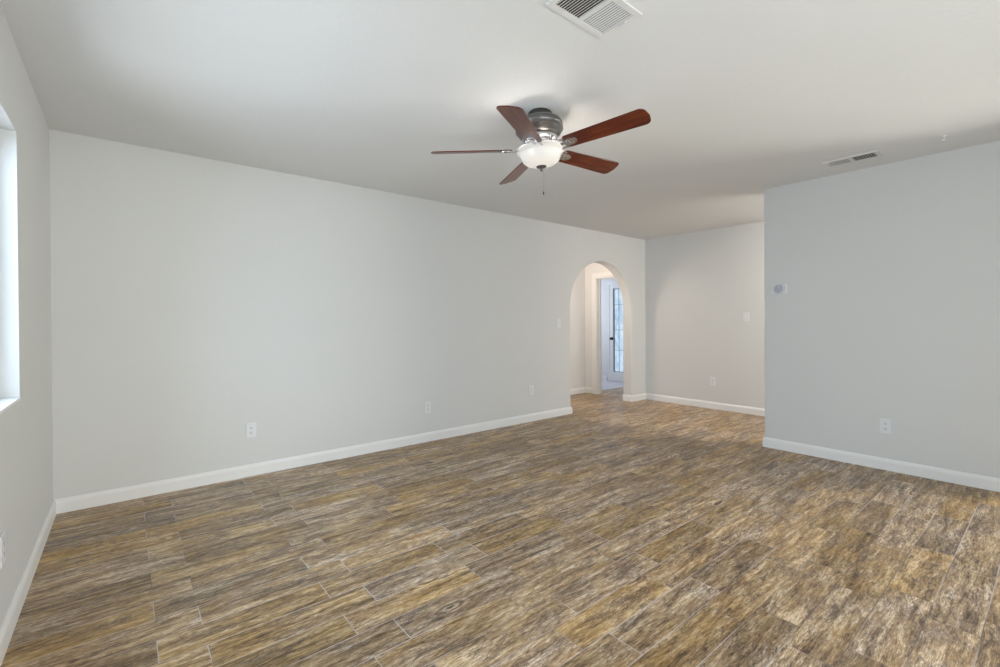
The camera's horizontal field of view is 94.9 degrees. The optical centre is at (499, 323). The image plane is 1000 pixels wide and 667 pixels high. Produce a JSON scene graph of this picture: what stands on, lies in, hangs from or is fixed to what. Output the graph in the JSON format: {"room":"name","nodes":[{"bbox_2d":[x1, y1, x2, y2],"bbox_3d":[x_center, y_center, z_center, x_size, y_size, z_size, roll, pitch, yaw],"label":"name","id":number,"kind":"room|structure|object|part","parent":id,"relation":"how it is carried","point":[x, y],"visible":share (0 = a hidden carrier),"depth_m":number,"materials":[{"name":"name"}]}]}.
{"room":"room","nodes":[
{"label":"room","id":0,"kind":"room"},
{"bbox_2d":[0,6,52,627],"bbox_3d":[-1.255,-0.009,0.848,0.140,2.540,5.400,-1,0,-39],"label":"wall","id":1,"kind":"structure","parent":0,"point":[26,428],"depth_m":2.09,"materials":[{"name":"paint"}]},
{"bbox_2d":[0,530,5,568],"bbox_3d":[-1.852,0.840,1.710,0.008,0.116,0.072,-1,0,-39],"label":"wall outlet","id":2,"kind":"object","parent":1,"relation":"attached to","point":[2,537],"visible":1,"depth_m":1.70,"materials":[{"name":"white plastic"}]},
{"bbox_2d":[0,397,20,414],"bbox_3d":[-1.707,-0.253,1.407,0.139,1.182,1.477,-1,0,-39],"label":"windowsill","id":3,"kind":"structure","parent":1,"relation":"in","point":[5,403],"depth_m":1.88,"materials":[{"name":"white paint"}]},
{"bbox_2d":[0,500,55,666],"bbox_3d":[-1.188,1.164,0.903,0.014,0.092,5.200,-1,0,-39],"label":"baseboard","id":4,"kind":"structure","parent":1,"relation":"attached to","point":[9,623],"depth_m":2.00,"materials":[{"name":"white paint"}]},
{"bbox_2d":[49,129,645,499],"bbox_3d":[-0.352,-0.037,5.035,6.748,2.540,0.150,-1,0,-39],"label":"wall","id":5,"kind":"structure","parent":0,"point":[195,300],"depth_m":3.76,"materials":[{"name":"paint"}]},
{"bbox_2d":[246,422,255,437],"bbox_3d":[-1.963,0.840,3.620,0.072,0.116,0.008,-1,0,-39],"label":"wall outlet","id":6,"kind":"object","parent":5,"relation":"attached to","point":[250,427],"visible":1,"depth_m":3.62,"materials":[{"name":"white plastic"}]},
{"bbox_2d":[55,406,571,513],"bbox_3d":[-0.994,1.143,4.503,4.863,0.092,0.164,-1,0,-39],"label":"baseboard","id":7,"kind":"structure","parent":5,"relation":"attached to","point":[73,503],"depth_m":3.70,"materials":[{"name":"white paint"}]},
{"bbox_2d":[424,401,430,412],"bbox_3d":[-0.729,0.842,4.626,0.072,0.116,0.008,-1,0,-39],"label":"wall outlet","id":8,"kind":"object","parent":5,"relation":"attached to","point":[427,405],"visible":1,"depth_m":4.62,"materials":[{"name":"white plastic"}]},
{"bbox_2d":[529,385,532,394],"bbox_3d":[0.376,0.800,5.527,0.072,0.116,0.008,-1,0,-39],"label":"wall outlet","id":9,"kind":"object","parent":5,"relation":"attached to","point":[530,386],"visible":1,"depth_m":5.52,"materials":[{"name":"white plastic"}]},
{"bbox_2d":[557,318,560,327],"bbox_3d":[0.749,-0.009,5.824,0.072,0.116,0.018,-1,0,-39],"label":"light switch","id":10,"kind":"object","parent":5,"relation":"attached to","point":[558,319],"visible":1,"depth_m":5.82,"materials":[{"name":"white plastic"}]},
{"bbox_2d":[0,0,999,239],"bbox_3d":[0.919,-1.322,4.496,8.140,0.120,8.390,-1,0,-39],"label":"ceiling","id":11,"kind":"structure","parent":0,"point":[743,99],"depth_m":2.43,"materials":[{"name":"paint"}]},
{"bbox_2d":[431,105,650,194],"bbox_3d":[0.278,-1.006,2.734,1.214,0.486,1.243,-1,0,-39],"label":"ceiling fan","id":12,"kind":"object","parent":11,"relation":"hanging from","point":[539,131],"visible":1,"depth_m":2.60,"materials":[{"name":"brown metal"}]},
{"bbox_3d":[-0.168,-1.018,2.720,0.485,0.006,0.134,-1,16,1],"label":"blade","id":13,"kind":"part","parent":12,"relation":"part of","materials":[{"name":"brown wood"}]},
{"bbox_3d":[0.089,-1.032,2.715,0.180,0.043,0.090,-1,16,1],"label":"blade arm","id":14,"kind":"part","parent":12,"relation":"part of","materials":[{"name":"grey metal"}]},
{"bbox_3d":[0.117,-1.024,3.104,0.134,0.006,0.485,-20,5,-17],"label":"blade","id":15,"kind":"part","parent":12,"relation":"part of","materials":[{"name":"brown wood"}]},
{"bbox_3d":[0.110,-1.008,2.330,0.134,0.006,0.485,12,6,18],"label":"blade","id":16,"kind":"part","parent":12,"relation":"part of","materials":[{"name":"brown wood"}]},
{"bbox_3d":[0.193,-1.029,2.573,0.090,0.043,0.180,12,6,18],"label":"blade arm","id":17,"kind":"part","parent":12,"relation":"part of","materials":[{"name":"grey metal"}]},
{"bbox_3d":[0.242,-0.981,2.716,0.281,0.102,0.281,-4,1,-39],"label":"lamp shade","id":18,"kind":"part","parent":12,"relation":"part of","materials":[{"name":"white glass"}]},
{"bbox_3d":[0.360,-1.044,2.628,0.180,0.043,0.090,-4,-15,37],"label":"blade arm","id":19,"kind":"part","parent":12,"relation":"part of","materials":[{"name":"grey metal"}]},
{"bbox_3d":[0.360,-1.039,2.805,0.180,0.043,0.090,-2,-17,-35],"label":"blade arm","id":20,"kind":"part","parent":12,"relation":"part of","materials":[{"name":"grey metal"}]},
{"bbox_3d":[0.571,-1.037,2.952,0.485,0.006,0.134,-2,-17,-35],"label":"blade","id":21,"kind":"part","parent":12,"relation":"part of","materials":[{"name":"brown wood"}]},
{"bbox_3d":[0.566,-1.049,2.473,0.485,0.006,0.134,-4,-15,37],"label":"blade","id":22,"kind":"part","parent":12,"relation":"part of","materials":[{"name":"brown wood"}]},
{"bbox_2d":[545,0,642,38],"bbox_3d":[0.374,-1.238,1.813,0.345,0.013,0.205,-1,0,-39],"label":"ceiling vent","id":23,"kind":"object","parent":11,"relation":"in","point":[601,18],"visible":1,"depth_m":1.83,"materials":[{"name":"white metal"}]},
{"bbox_2d":[822,150,883,167],"bbox_3d":[2.713,-1.262,3.535,0.178,0.013,0.345,-1,0,-39],"label":"ceiling vent","id":24,"kind":"object","parent":11,"relation":"in","point":[873,154],"visible":1,"depth_m":3.52,"materials":[{"name":"white metal"}]},
{"bbox_2d":[1,380,999,666],"bbox_3d":[0.947,1.228,4.487,8.130,0.100,8.340,-1,0,-39],"label":"floor","id":25,"kind":"structure","parent":0,"point":[612,531],"depth_m":2.30,"materials":[{"name":"brown wood"}]},
{"bbox_2d":[570,268,584,388],"bbox_3d":[0.363,-0.052,6.928,2.650,2.540,0.120,-1,0,-39],"label":"wall","id":26,"kind":"structure","parent":0,"point":[577,301],"depth_m":7.60,"materials":[{"name":"paint"}]},
{"bbox_2d":[570,387,591,394],"bbox_3d":[0.459,1.122,6.825,2.650,0.092,0.160,-1,0,-39],"label":"baseboard","id":27,"kind":"structure","parent":26,"relation":"attached to","point":[583,389],"depth_m":7.61,"materials":[{"name":"white paint"}]},
{"bbox_2d":[585,263,609,387],"bbox_3d":[1.106,-0.064,8.184,0.090,2.540,2.910,-1,0,-39],"label":"wall","id":28,"kind":"structure","parent":0,"point":[592,268],"depth_m":7.65,"materials":[{"name":"paint"}]},
{"bbox_2d":[592,272,614,393],"bbox_3d":[1.789,0.164,7.339,0.113,1.985,0.713,-1,0,-39],"label":"trim","id":29,"kind":"structure","parent":28,"relation":"attached to","point":[596,277],"depth_m":7.53,"materials":[{"name":"white paint"}]},
{"bbox_2d":[601,278,615,380],"bbox_3d":[2.435,-0.076,8.984,0.120,2.540,3.350,-1,0,-39],"label":"door frame","id":30,"kind":"structure","parent":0,"point":[604,282],"depth_m":9.28,"materials":[{"name":"paint"}]},
{"bbox_2d":[608,281,622,381],"bbox_3d":[2.458,0.150,8.848,0.120,1.990,0.920,-1,0,-39],"label":"door","id":31,"kind":"structure","parent":30,"relation":"in","point":[615,304],"depth_m":9.11,"materials":[{"name":"white paint"}]},
{"bbox_3d":[2.460,0.150,8.849,0.016,1.990,0.920,-1,0,-39],"label":"frame","id":32,"kind":"part","parent":31,"relation":"part of","materials":[{"name":"white paint"}]},
{"bbox_3d":[2.478,0.129,8.886,0.004,1.650,0.645,-1,0,-39],"label":"glass pane","id":33,"kind":"part","parent":31,"relation":"part of","materials":[{"name":"glass"}]},
{"bbox_2d":[645,221,764,408],"bbox_3d":[3.953,-0.064,5.028,0.120,2.540,5.300,-1,0,-39],"label":"wall","id":34,"kind":"structure","parent":0,"point":[700,285],"depth_m":6.29,"materials":[{"name":"paint"}]},
{"bbox_2d":[623,393,764,415],"bbox_3d":[3.688,1.112,4.974,0.380,0.092,5.350,-1,0,-39],"label":"baseboard","id":35,"kind":"structure","parent":34,"relation":"attached to","point":[692,402],"depth_m":6.40,"materials":[{"name":"white paint"}]},
{"bbox_2d":[710,377,715,385],"bbox_3d":[2.894,0.786,6.238,0.008,0.116,0.072,-1,0,-39],"label":"wall outlet","id":36,"kind":"object","parent":34,"relation":"attached to","point":[712,379],"visible":1,"depth_m":6.24,"materials":[{"name":"white plastic"}]},
{"bbox_2d":[743,313,748,321],"bbox_3d":[3.161,-0.086,5.892,0.018,0.116,0.072,-1,0,-39],"label":"light switch","id":37,"kind":"object","parent":34,"relation":"attached to","point":[745,315],"visible":1,"depth_m":5.90,"materials":[{"name":"white plastic"}]},
{"bbox_2d":[764,140,999,478],"bbox_3d":[3.523,-0.052,3.222,0.130,2.540,3.043,-1,0,-39],"label":"wall","id":38,"kind":"structure","parent":0,"point":[890,306],"depth_m":3.62,"materials":[{"name":"paint"}]},
{"bbox_2d":[772,284,786,293],"bbox_3d":[2.580,-0.322,4.245,0.034,0.094,0.132,-1,0,-39],"label":"thermostat","id":39,"kind":"object","parent":38,"relation":"attached to","point":[778,288],"visible":1,"depth_m":4.23,"materials":[{"name":"white plastic"}]},
{"bbox_2d":[762,437,999,491],"bbox_3d":[3.131,1.122,3.718,0.158,0.092,1.807,-1,0,-39],"label":"baseboard","id":40,"kind":"structure","parent":38,"relation":"attached to","point":[946,475],"depth_m":3.64,"materials":[{"name":"white paint"}]},
{"bbox_2d":[880,418,890,433],"bbox_3d":[3.080,0.818,3.667,0.008,0.116,0.072,-1,0,-39],"label":"wall outlet","id":41,"kind":"object","parent":38,"relation":"attached to","point":[885,424],"visible":1,"depth_m":3.66,"materials":[{"name":"white plastic"}]}
]}

